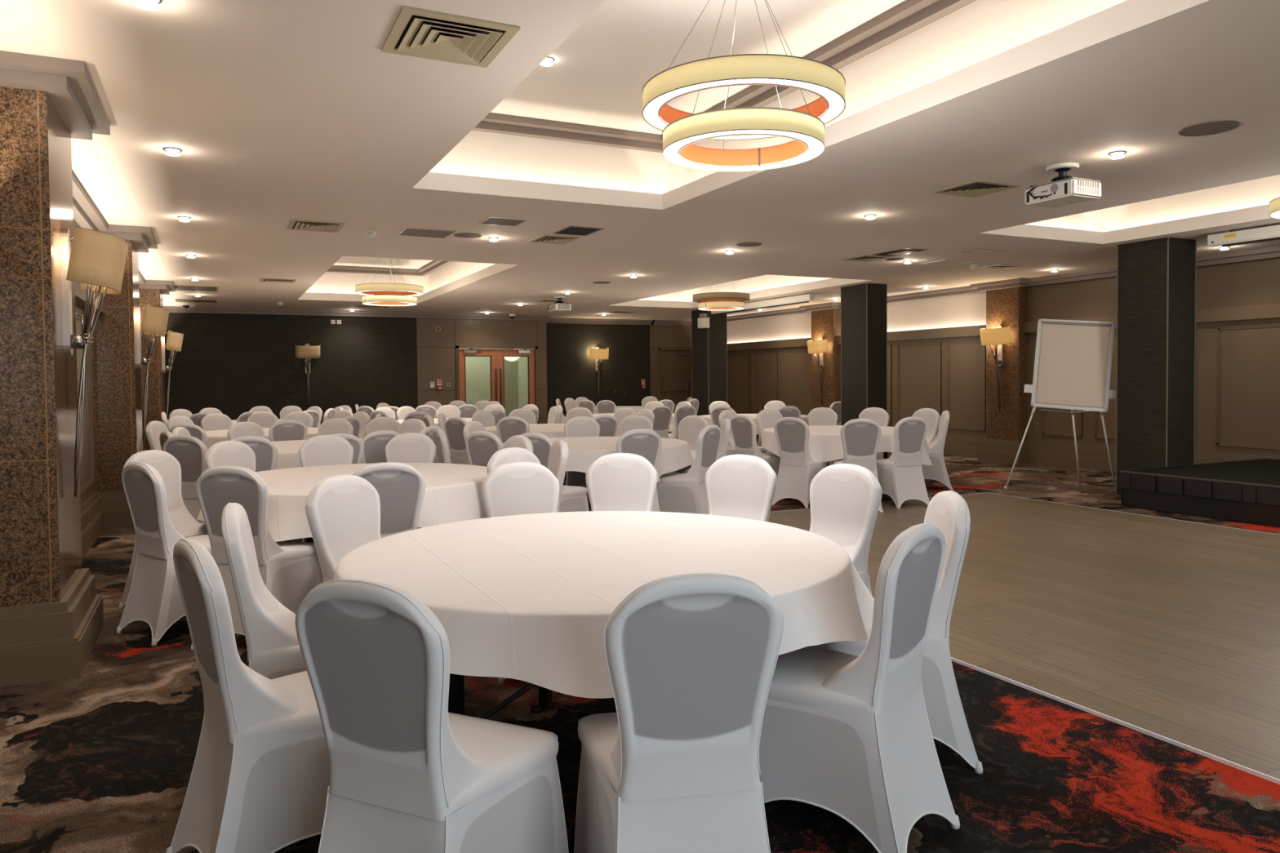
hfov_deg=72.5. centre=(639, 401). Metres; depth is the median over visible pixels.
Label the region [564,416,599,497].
banquet chair
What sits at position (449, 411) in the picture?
banquet chair
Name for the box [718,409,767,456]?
banquet chair
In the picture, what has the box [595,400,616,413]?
banquet chair
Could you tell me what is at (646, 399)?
banquet chair
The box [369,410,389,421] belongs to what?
banquet chair
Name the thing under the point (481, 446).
banquet chair
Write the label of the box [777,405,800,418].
banquet chair
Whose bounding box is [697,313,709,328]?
emergency light
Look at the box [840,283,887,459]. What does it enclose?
column
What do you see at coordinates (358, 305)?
ceiling vent
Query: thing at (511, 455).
banquet chair
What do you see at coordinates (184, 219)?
recessed light
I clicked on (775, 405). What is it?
banquet chair
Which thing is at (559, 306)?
projector
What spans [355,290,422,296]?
diffuser
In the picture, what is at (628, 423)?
banquet chair
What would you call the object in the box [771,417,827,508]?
banquet chair
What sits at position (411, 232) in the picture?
ceiling vent
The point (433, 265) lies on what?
trim
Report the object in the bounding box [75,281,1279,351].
trim
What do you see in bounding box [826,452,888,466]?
round table
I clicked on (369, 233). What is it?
smoke detector
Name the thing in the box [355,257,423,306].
ring chandelier
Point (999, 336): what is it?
wall lamp
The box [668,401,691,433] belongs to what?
banquet chair
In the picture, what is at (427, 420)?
banquet chair
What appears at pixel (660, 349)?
trim
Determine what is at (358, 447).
banquet chair
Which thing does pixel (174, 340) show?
wall lamp
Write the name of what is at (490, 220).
ceiling vent
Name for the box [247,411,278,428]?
banquet chair
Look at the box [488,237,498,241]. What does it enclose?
recessed light
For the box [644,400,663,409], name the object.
banquet chair
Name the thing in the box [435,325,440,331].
sounder
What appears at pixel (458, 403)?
banquet chair
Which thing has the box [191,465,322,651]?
banquet chair
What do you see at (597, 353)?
wall lamp
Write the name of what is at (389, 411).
banquet chair
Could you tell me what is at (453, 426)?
banquet chair
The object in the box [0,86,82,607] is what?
column
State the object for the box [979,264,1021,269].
ceiling vent
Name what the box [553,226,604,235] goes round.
ceiling hatch
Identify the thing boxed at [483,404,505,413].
banquet chair
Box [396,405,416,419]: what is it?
banquet chair
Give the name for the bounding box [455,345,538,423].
trim
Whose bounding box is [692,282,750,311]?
ring chandelier
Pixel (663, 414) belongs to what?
banquet chair
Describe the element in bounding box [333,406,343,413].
banquet chair
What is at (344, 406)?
banquet chair
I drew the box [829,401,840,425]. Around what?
banquet chair
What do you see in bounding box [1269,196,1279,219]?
ring chandelier
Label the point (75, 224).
trim
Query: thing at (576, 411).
banquet chair
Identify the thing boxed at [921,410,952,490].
banquet chair
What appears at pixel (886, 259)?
grille
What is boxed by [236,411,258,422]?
banquet chair
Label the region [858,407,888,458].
banquet chair
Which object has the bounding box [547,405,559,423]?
banquet chair
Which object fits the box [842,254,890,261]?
ceiling vent
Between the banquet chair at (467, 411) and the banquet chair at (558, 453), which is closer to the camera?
the banquet chair at (558, 453)
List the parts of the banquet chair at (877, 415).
backrest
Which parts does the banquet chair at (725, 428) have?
seat, backrest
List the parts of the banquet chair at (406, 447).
backrest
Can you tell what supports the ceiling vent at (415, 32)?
in the ceiling at (277, 112)
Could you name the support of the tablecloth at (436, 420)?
on the round table
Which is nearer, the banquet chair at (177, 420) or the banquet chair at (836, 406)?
the banquet chair at (177, 420)
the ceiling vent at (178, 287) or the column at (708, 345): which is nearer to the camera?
the ceiling vent at (178, 287)
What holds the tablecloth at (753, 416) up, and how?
on the round table
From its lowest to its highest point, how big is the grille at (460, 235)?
0.003 m
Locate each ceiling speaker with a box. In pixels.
[453,232,481,238]
[592,281,610,284]
[736,242,761,246]
[885,257,903,260]
[1178,120,1239,136]
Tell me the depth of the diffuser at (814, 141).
4.43 m
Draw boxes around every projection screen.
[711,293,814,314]
[1207,224,1279,247]
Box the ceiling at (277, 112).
[0,0,1279,320]
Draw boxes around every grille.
[454,233,479,237]
[593,281,609,283]
[886,258,902,260]
[1050,183,1057,192]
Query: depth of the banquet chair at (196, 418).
12.05 m
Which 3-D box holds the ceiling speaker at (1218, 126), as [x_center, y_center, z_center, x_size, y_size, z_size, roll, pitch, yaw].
[3.414,-1.638,5.241,0.310,0.006,0.310,-1,2,-26]
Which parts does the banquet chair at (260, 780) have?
backrest, seat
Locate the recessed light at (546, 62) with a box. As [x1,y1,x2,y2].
[540,56,554,66]
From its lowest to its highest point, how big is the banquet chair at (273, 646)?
0.953 m
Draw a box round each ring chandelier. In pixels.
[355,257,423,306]
[642,0,845,171]
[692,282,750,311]
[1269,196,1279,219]
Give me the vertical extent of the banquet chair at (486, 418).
0.953 m
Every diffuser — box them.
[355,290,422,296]
[362,302,416,306]
[644,78,844,138]
[663,129,823,170]
[693,298,749,302]
[698,306,743,310]
[1270,210,1279,218]
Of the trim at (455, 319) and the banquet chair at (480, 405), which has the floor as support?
the banquet chair at (480, 405)
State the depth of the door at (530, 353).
20.16 m
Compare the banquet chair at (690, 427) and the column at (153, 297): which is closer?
the banquet chair at (690, 427)
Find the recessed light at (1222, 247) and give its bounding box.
[1218,246,1230,249]
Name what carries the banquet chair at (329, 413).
on the floor
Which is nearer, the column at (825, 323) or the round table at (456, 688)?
the round table at (456, 688)
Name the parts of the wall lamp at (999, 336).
lamp shade, wall plate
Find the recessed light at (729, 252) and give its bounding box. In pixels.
[724,250,733,254]
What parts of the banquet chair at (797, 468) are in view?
backrest, seat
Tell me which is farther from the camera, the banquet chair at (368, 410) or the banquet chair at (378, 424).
the banquet chair at (368, 410)
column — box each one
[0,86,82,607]
[91,240,142,492]
[138,288,165,450]
[691,309,727,415]
[811,308,840,409]
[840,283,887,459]
[986,286,1027,441]
[1115,236,1196,494]
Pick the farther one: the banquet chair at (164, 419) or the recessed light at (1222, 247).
the banquet chair at (164, 419)
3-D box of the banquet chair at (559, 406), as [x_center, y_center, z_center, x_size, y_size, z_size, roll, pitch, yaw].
[-1.531,0.538,14.151,0.560,0.953,0.458,-1,2,-20]
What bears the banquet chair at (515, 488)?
on the floor
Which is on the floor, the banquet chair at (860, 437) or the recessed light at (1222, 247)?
the banquet chair at (860, 437)
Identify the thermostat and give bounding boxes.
[430,382,434,387]
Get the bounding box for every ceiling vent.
[173,284,217,291]
[174,298,217,302]
[260,278,296,283]
[286,218,345,232]
[357,305,391,307]
[381,5,519,67]
[395,227,456,238]
[478,216,529,226]
[528,234,580,244]
[536,299,566,302]
[609,311,635,313]
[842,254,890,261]
[932,179,1020,197]
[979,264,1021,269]
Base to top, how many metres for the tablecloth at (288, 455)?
0.275 m
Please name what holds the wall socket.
attached to the wall at (233, 365)
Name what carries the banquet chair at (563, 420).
on the floor
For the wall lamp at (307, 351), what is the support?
attached to the wall at (233, 365)
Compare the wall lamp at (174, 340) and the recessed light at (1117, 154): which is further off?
the wall lamp at (174, 340)
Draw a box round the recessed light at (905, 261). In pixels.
[903,260,911,263]
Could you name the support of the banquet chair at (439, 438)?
on the floor
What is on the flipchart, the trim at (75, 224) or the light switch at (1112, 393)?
the light switch at (1112, 393)
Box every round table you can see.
[284,527,422,542]
[448,673,551,719]
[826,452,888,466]
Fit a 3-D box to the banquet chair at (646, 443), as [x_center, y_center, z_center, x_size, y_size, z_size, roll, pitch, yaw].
[-0.076,0.701,7.582,0.458,0.953,0.560,-1,2,-20]
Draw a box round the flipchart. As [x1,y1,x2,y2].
[1004,319,1115,488]
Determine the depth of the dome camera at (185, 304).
16.08 m
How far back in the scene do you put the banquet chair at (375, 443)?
7.44 m
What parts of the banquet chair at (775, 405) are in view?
backrest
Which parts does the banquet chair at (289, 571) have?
backrest, seat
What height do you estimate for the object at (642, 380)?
0.240 m
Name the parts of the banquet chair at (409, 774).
backrest, seat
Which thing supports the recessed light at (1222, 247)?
in the ceiling at (277, 112)
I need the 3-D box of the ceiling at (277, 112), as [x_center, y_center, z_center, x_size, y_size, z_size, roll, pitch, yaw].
[0.770,-1.751,10.191,13.040,0.001,22.900,-1,2,-26]
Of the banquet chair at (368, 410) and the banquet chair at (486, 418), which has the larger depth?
the banquet chair at (368, 410)
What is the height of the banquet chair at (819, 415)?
0.953 m
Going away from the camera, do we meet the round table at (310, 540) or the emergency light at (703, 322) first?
the round table at (310, 540)
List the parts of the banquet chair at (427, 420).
backrest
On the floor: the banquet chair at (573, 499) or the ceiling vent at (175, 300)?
the banquet chair at (573, 499)
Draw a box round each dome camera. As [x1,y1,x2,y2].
[181,302,190,308]
[509,313,515,319]
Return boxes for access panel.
[920,259,973,266]
[961,248,1004,253]
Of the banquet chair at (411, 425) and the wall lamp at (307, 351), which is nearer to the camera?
the banquet chair at (411, 425)
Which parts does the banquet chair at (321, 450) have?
backrest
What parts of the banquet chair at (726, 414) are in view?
backrest, seat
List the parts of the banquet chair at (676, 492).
seat, backrest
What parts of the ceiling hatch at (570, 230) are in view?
panel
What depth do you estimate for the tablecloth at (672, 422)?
14.31 m
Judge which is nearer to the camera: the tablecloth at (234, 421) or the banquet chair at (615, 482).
the banquet chair at (615, 482)
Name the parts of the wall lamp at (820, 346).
lamp shade, wall plate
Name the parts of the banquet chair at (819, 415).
backrest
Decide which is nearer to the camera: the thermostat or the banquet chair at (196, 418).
the banquet chair at (196, 418)
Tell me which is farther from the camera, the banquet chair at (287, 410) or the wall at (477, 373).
the wall at (477, 373)
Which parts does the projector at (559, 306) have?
ceiling plate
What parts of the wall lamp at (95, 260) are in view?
wall plate, lamp shade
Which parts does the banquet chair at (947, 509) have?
seat, backrest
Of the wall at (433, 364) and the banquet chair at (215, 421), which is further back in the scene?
the wall at (433, 364)
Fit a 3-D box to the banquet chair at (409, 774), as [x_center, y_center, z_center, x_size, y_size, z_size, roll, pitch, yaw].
[-0.494,0.852,2.096,0.458,0.953,0.560,0,2,25]
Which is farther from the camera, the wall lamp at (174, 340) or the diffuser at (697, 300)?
the diffuser at (697, 300)
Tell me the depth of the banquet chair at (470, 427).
8.90 m
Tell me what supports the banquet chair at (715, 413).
on the floor
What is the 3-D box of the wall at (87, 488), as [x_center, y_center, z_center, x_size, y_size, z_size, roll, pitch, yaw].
[-4.862,-0.204,7.527,0.122,2.850,22.800,-1,2,-26]
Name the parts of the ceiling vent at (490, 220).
panel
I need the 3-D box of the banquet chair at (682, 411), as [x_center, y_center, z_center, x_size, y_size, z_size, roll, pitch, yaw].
[0.601,0.525,13.926,0.458,0.953,0.560,-1,2,-32]
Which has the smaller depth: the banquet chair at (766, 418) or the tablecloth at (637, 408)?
the banquet chair at (766, 418)
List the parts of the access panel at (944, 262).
panel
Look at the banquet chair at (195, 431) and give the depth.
8.97 m
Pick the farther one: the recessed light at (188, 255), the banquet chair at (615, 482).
the recessed light at (188, 255)
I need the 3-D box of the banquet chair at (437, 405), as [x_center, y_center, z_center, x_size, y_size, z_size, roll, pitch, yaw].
[-4.143,0.479,17.173,0.458,0.953,0.560,0,2,4]
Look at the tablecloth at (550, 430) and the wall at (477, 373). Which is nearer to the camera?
the tablecloth at (550, 430)
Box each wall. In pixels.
[75,305,95,505]
[164,312,417,424]
[416,318,692,423]
[465,348,528,417]
[546,323,650,416]
[727,257,1279,459]
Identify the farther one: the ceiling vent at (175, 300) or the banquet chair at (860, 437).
the ceiling vent at (175, 300)
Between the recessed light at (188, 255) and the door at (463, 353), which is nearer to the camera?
the recessed light at (188, 255)
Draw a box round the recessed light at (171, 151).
[163,146,182,155]
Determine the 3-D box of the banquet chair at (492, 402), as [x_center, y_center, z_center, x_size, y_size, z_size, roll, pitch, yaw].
[-2.988,0.475,16.950,0.458,0.953,0.560,0,2,31]
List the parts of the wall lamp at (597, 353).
wall plate, lamp shade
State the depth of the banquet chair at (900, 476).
9.14 m
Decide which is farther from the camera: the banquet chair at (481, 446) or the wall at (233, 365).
the wall at (233, 365)
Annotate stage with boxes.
[1119,457,1279,527]
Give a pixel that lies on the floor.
(101, 760)
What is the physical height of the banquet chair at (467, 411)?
0.953 m
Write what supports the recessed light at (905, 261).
in the ceiling at (277, 112)
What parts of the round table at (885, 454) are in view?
leg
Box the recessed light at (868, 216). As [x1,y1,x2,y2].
[864,214,875,219]
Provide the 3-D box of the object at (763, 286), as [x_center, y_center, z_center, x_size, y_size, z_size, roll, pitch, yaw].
[1.451,-2.239,15.496,2.340,0.680,6.050,-1,2,-26]
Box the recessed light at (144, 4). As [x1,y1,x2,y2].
[133,0,162,9]
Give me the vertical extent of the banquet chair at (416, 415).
0.953 m
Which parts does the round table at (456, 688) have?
leg, leg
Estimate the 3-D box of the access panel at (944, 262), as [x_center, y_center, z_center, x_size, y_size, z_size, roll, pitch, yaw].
[4.014,-1.808,11.387,0.520,0.006,0.420,-1,2,-26]
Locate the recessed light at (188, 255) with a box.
[186,253,195,257]
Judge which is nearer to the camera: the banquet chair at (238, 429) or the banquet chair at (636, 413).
the banquet chair at (238, 429)
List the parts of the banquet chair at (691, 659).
seat, backrest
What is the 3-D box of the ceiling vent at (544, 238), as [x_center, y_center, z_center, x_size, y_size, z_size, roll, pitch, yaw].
[-0.907,-1.700,9.183,0.400,0.016,0.480,-1,2,-26]
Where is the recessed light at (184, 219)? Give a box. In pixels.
[177,216,191,222]
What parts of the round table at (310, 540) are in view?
leg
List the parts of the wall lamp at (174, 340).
wall plate, lamp shade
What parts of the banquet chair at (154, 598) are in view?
backrest, seat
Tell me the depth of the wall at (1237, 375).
12.76 m
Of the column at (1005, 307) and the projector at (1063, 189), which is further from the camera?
the column at (1005, 307)
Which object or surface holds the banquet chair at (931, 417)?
on the floor
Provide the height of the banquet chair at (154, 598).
0.953 m
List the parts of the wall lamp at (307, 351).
wall plate, lamp shade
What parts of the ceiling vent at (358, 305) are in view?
panel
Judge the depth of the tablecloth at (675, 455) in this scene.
7.99 m
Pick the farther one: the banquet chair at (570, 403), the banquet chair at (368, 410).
the banquet chair at (570, 403)
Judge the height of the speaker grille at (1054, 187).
0.060 m
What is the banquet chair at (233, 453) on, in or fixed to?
on the floor
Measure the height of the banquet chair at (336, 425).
0.953 m
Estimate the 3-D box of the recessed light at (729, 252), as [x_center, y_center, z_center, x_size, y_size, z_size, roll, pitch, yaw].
[1.043,-1.735,10.158,0.108,0.034,0.108,-1,2,-26]
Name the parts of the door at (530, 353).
pull handle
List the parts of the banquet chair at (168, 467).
backrest, seat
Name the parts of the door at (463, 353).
pull handle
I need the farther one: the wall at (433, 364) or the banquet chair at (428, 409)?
the wall at (433, 364)
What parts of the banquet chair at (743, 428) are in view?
backrest, seat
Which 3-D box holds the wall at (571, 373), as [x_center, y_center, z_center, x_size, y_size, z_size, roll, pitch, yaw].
[-1.107,-0.617,21.703,2.990,2.850,0.120,-1,2,-26]
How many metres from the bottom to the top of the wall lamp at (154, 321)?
1.363 m
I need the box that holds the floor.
[0,436,1279,852]
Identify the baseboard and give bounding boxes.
[0,490,133,687]
[757,434,1278,472]
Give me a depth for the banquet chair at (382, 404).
16.60 m
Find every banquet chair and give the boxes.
[115,462,211,646]
[118,449,208,616]
[145,420,168,450]
[159,431,173,450]
[160,412,167,425]
[162,435,207,523]
[165,538,330,852]
[166,415,193,431]
[168,408,192,418]
[168,423,206,446]
[171,426,190,435]
[189,413,208,427]
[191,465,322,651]
[199,407,222,413]
[200,413,232,431]
[204,440,302,542]
[221,502,306,679]
[226,422,264,440]
[231,435,277,471]
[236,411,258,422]
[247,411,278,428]
[248,405,272,413]
[268,419,307,441]
[280,405,302,418]
[283,411,313,427]
[295,578,568,852]
[298,435,353,542]
[303,409,319,427]
[304,475,381,582]
[307,406,322,427]
[317,417,353,435]
[323,408,335,422]
[330,433,364,463]
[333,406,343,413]
[333,409,353,418]
[340,404,351,412]
[342,416,360,437]
[352,411,369,438]
[352,462,425,537]
[356,405,373,416]
[360,430,399,463]
[365,417,399,435]
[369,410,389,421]
[375,407,395,418]
[376,402,389,408]
[385,406,399,419]
[385,432,435,528]
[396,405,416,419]
[397,418,426,434]
[403,411,434,423]
[415,404,436,417]
[419,426,442,462]
[422,414,450,459]
[424,401,441,409]
[431,427,451,463]
[435,404,461,417]
[437,413,449,451]
[444,417,470,464]
[448,400,466,407]
[457,404,478,417]
[462,421,485,441]
[465,431,502,466]
[471,410,494,426]
[474,400,488,410]
[480,462,559,684]
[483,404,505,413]
[484,400,500,407]
[486,447,540,475]
[488,408,506,426]
[496,416,529,443]
[502,435,533,453]
[508,408,535,424]
[520,432,589,512]
[522,404,538,411]
[528,408,538,423]
[546,439,568,512]
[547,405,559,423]
[555,398,566,423]
[556,404,562,423]
[564,397,576,413]
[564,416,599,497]
[565,407,592,422]
[573,573,784,852]
[574,396,588,407]
[577,400,595,413]
[585,453,657,511]
[592,414,617,436]
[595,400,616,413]
[613,407,635,425]
[616,428,662,511]
[618,414,653,435]
[630,412,643,415]
[638,408,654,424]
[641,395,658,405]
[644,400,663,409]
[651,405,672,438]
[656,424,721,514]
[659,399,674,413]
[661,415,708,475]
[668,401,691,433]
[668,404,696,439]
[680,418,730,473]
[688,398,698,415]
[705,454,777,521]
[708,400,730,413]
[710,406,734,428]
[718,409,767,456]
[730,414,780,484]
[756,408,782,454]
[757,523,959,852]
[758,400,786,446]
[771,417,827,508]
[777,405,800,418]
[807,407,842,466]
[808,463,882,595]
[817,490,982,773]
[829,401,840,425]
[833,418,883,512]
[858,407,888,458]
[875,416,929,508]
[911,408,940,445]
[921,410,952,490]
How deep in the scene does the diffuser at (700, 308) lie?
15.75 m
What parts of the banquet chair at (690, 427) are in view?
backrest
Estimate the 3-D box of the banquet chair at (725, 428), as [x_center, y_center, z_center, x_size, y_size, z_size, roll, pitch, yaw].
[0.675,0.655,9.071,0.560,0.953,0.458,-1,2,-2]
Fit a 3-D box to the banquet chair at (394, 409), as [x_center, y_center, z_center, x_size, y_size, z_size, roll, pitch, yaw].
[-4.056,0.546,14.663,0.458,0.953,0.560,0,2,12]
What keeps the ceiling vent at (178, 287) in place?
in the ceiling at (277, 112)
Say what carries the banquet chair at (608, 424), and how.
on the floor
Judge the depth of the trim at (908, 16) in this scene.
6.26 m
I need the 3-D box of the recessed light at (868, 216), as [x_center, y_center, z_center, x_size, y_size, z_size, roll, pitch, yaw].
[2.106,-1.686,7.985,0.108,0.034,0.108,-1,2,-26]
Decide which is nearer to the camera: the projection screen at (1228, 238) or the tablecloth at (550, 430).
the projection screen at (1228, 238)
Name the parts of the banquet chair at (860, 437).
seat, backrest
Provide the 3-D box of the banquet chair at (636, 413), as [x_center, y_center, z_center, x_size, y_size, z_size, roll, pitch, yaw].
[-0.240,0.612,10.966,0.560,0.953,0.458,0,2,30]
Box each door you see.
[458,348,497,403]
[497,348,534,408]
[660,351,691,413]
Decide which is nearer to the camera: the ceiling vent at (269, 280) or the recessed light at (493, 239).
the recessed light at (493, 239)
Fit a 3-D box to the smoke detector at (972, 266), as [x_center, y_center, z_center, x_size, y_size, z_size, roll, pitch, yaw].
[4.450,-1.793,11.634,0.108,0.057,0.108,-1,2,-26]
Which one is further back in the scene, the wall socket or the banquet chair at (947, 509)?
the wall socket
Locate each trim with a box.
[0,50,175,294]
[73,218,81,234]
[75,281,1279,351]
[163,306,691,325]
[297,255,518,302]
[326,260,453,275]
[417,319,688,399]
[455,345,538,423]
[472,0,976,152]
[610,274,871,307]
[658,348,691,401]
[726,246,1279,322]
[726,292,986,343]
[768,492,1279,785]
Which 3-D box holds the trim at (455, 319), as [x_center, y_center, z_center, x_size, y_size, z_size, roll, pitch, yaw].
[-1.650,-0.533,20.974,7.396,2.730,0.253,-1,2,-31]
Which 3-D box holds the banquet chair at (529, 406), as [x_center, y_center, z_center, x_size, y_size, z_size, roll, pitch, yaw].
[-2.004,0.528,14.664,0.458,0.953,0.560,1,2,40]
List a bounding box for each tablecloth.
[197,462,487,542]
[204,427,318,450]
[231,418,284,424]
[271,438,362,469]
[333,511,874,698]
[396,417,471,426]
[484,423,620,437]
[502,436,694,482]
[592,413,674,431]
[595,405,644,413]
[699,413,808,434]
[760,425,933,465]
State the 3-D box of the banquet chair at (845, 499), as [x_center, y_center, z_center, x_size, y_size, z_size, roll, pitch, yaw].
[0.835,0.786,4.114,0.560,0.953,0.458,-2,2,-40]
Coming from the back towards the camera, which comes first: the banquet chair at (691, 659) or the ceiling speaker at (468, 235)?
the ceiling speaker at (468, 235)
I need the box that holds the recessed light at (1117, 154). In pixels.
[1108,151,1126,159]
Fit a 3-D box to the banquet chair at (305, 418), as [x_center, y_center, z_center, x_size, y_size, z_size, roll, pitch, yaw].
[-4.749,0.624,11.987,0.458,0.953,0.560,-1,2,-5]
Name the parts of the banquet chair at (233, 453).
backrest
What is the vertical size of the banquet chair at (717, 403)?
0.953 m
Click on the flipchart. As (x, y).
(1073, 362)
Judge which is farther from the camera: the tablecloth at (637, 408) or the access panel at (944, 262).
the tablecloth at (637, 408)
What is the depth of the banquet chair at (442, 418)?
11.17 m
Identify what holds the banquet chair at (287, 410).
on the floor
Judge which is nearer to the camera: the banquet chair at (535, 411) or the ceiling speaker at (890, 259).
the ceiling speaker at (890, 259)
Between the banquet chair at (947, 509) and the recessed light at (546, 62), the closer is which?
the banquet chair at (947, 509)
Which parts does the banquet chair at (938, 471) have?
seat, backrest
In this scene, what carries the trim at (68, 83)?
attached to the wall at (87, 488)
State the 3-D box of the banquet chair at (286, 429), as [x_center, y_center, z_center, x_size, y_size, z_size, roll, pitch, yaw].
[-4.019,0.673,9.893,0.458,0.953,0.560,-1,2,-32]
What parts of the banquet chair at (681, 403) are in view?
backrest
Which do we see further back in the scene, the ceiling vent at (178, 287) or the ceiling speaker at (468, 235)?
the ceiling vent at (178, 287)
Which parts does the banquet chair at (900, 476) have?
seat, backrest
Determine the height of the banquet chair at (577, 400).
0.953 m
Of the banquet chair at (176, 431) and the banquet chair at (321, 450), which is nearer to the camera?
the banquet chair at (321, 450)
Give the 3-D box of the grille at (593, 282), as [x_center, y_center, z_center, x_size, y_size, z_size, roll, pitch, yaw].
[-0.584,-1.822,13.369,0.256,0.003,0.256,-1,2,-26]
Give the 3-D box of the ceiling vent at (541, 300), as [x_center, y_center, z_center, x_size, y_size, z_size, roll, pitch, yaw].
[-1.658,-1.887,16.405,0.460,0.016,0.400,-1,2,-26]
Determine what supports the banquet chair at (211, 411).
on the floor
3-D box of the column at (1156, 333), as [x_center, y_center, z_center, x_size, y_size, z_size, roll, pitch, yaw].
[5.793,-0.359,9.816,0.492,2.850,0.597,-1,2,-26]
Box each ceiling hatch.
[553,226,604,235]
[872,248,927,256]
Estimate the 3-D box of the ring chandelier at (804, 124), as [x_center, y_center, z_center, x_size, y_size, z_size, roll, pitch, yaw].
[0.517,-1.752,4.411,1.014,0.982,1.014,-1,2,-9]
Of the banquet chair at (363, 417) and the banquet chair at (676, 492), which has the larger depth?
the banquet chair at (363, 417)
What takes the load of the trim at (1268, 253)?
attached to the wall at (1237, 375)
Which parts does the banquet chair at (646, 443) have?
backrest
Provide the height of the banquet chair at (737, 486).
0.953 m
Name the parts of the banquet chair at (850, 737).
seat, backrest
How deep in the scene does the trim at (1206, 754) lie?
3.45 m
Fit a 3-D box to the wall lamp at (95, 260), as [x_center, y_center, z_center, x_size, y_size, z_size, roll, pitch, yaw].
[-2.781,-0.198,4.481,0.286,1.363,0.484,-1,2,-26]
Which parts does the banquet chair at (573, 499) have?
backrest, seat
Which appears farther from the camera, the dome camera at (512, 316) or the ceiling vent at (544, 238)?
the dome camera at (512, 316)
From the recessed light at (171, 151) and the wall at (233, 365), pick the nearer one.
the recessed light at (171, 151)
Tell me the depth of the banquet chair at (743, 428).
9.92 m
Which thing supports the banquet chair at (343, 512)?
on the floor
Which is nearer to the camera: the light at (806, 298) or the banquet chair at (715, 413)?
the banquet chair at (715, 413)
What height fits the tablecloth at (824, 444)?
0.367 m
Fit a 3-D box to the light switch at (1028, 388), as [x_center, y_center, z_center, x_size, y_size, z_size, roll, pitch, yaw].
[4.677,-0.154,10.518,0.097,0.109,0.045,0,2,21]
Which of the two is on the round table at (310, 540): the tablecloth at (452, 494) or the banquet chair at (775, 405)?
the tablecloth at (452, 494)
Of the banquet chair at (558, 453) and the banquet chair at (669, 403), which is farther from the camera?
the banquet chair at (669, 403)
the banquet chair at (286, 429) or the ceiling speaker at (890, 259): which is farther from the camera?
the ceiling speaker at (890, 259)
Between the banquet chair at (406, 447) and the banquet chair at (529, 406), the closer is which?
the banquet chair at (406, 447)
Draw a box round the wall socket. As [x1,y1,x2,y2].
[330,320,335,324]
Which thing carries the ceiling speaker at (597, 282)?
attached to the ceiling at (277, 112)
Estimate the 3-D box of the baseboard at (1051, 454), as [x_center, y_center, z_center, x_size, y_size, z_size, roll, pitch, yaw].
[6.308,0.808,12.819,0.285,0.346,22.450,-1,2,-26]
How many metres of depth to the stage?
8.50 m
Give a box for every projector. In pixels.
[547,296,571,311]
[1025,162,1101,208]
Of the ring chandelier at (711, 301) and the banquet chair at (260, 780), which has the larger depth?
the ring chandelier at (711, 301)
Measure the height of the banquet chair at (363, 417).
0.953 m
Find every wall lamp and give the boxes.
[60,226,128,497]
[136,304,168,439]
[162,330,183,417]
[295,343,319,408]
[588,346,608,401]
[806,337,828,404]
[979,325,1011,411]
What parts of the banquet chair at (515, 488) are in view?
backrest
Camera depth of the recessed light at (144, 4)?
3.33 m
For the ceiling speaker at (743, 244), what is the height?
0.006 m
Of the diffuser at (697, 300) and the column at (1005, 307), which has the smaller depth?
the column at (1005, 307)
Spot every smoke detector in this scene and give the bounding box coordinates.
[364,231,376,237]
[969,264,977,269]
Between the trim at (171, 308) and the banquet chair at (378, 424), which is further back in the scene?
the trim at (171, 308)
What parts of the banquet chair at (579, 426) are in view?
backrest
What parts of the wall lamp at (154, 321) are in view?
wall plate, lamp shade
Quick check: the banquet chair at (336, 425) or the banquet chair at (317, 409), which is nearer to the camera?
the banquet chair at (336, 425)
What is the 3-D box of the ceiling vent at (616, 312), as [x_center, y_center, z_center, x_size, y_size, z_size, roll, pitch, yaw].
[-0.379,-1.978,19.367,0.500,0.016,0.400,-1,2,-26]
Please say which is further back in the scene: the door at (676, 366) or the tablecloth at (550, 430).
the door at (676, 366)
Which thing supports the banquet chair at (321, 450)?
on the floor
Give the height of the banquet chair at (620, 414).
0.953 m
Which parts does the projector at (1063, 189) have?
connector panel, ceiling plate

